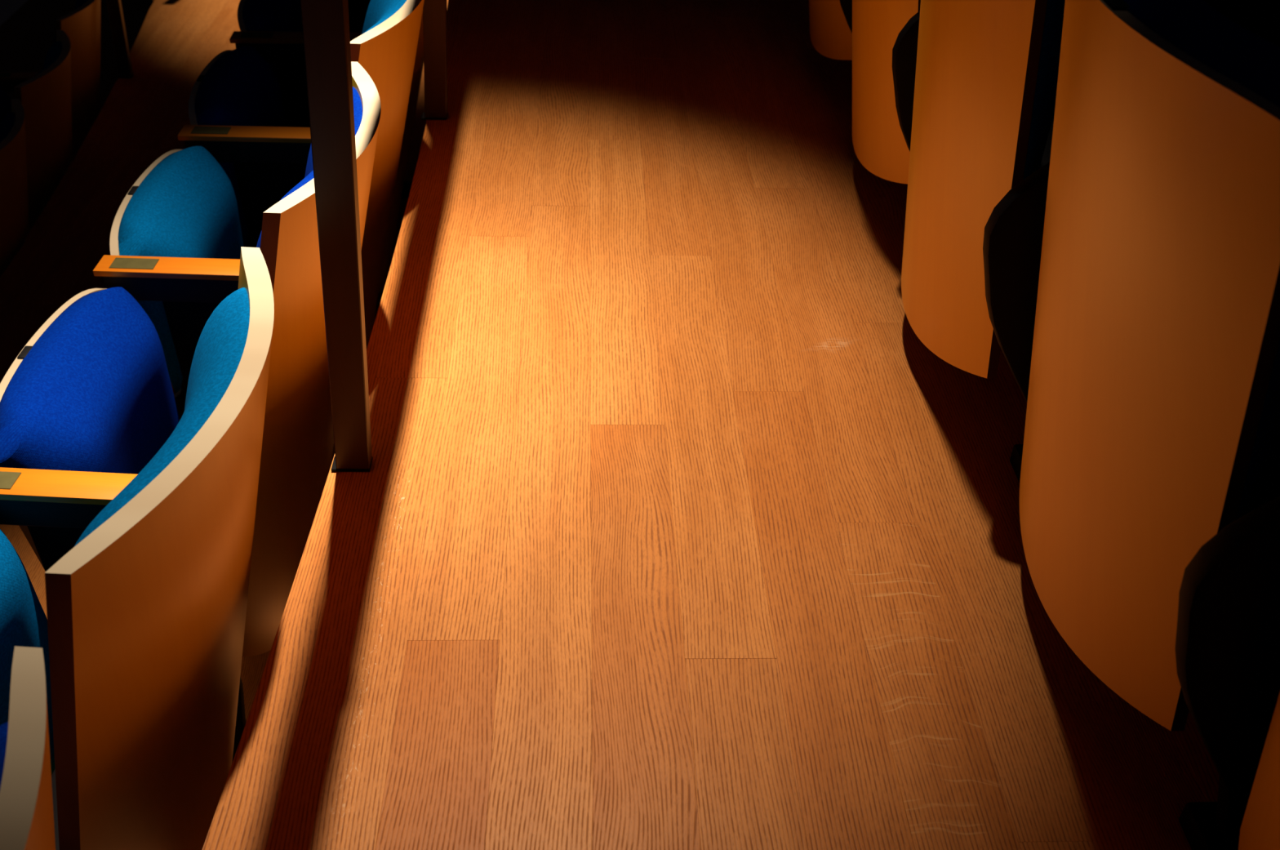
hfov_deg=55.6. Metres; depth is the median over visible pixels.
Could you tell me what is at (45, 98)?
seat
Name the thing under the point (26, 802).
seat
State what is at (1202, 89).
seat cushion
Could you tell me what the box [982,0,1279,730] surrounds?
seat
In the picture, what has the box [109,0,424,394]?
seat
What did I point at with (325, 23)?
post
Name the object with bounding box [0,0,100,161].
seat
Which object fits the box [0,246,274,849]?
seat
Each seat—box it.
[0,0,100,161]
[0,61,381,656]
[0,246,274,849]
[0,646,55,849]
[13,30,71,231]
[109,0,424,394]
[188,12,423,293]
[237,0,423,197]
[808,0,852,59]
[839,0,920,183]
[892,0,1065,378]
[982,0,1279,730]
[1174,496,1279,849]
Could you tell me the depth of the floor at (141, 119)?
3.85 m
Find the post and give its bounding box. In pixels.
[300,0,447,471]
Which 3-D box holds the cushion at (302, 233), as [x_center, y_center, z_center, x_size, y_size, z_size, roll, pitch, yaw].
[-0.487,-0.165,1.796,0.202,0.574,0.421,2,38,-1]
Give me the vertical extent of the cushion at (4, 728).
0.574 m
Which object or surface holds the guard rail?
on the floor at (141, 119)
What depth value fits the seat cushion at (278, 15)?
3.04 m
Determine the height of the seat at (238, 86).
1.080 m
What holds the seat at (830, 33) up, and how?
on the floor at (671, 524)
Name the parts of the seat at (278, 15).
foot plate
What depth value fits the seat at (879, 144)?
2.00 m
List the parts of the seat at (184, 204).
number plate, armrest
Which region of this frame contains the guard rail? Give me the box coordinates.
[106,0,133,78]
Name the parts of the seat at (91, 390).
number plate, armrest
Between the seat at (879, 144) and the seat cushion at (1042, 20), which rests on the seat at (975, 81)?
the seat cushion at (1042, 20)
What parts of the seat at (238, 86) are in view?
number plate, armrest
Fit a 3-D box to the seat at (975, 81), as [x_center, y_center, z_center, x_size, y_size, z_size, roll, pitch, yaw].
[0.622,-0.544,1.491,0.577,1.080,0.552,0,38,-3]
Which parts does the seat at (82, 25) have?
number plate, armrest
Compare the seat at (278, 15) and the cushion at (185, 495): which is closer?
the cushion at (185, 495)
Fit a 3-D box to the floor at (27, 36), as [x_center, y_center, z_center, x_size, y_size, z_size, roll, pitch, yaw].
[-2.692,-0.638,4.887,1.695,0.060,9.300,0,38,-3]
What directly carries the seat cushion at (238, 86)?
on the seat at (238, 86)
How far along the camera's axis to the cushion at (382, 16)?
2.00 m
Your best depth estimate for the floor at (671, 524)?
1.48 m
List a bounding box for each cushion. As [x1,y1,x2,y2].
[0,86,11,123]
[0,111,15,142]
[0,286,180,474]
[0,528,54,774]
[0,721,8,788]
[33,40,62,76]
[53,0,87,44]
[74,287,249,546]
[118,146,244,392]
[195,45,285,244]
[242,0,302,126]
[256,86,362,248]
[361,0,406,34]
[1022,0,1065,180]
[1124,0,1279,519]
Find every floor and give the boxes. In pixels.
[0,0,152,110]
[0,0,448,722]
[202,0,1219,849]
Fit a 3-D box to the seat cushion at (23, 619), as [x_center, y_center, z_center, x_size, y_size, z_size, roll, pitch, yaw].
[-0.885,0.451,1.559,0.134,0.562,0.506,3,38,1]
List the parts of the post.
post, foot plate, foot plate, post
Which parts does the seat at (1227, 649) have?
foot plate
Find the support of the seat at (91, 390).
on the floor at (141, 119)
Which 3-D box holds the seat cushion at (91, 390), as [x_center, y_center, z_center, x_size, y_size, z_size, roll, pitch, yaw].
[-0.870,0.106,2.007,0.134,0.562,0.464,2,38,-1]
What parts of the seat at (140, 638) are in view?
number plate, armrest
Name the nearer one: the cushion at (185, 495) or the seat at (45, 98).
the cushion at (185, 495)
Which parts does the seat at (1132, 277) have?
foot plate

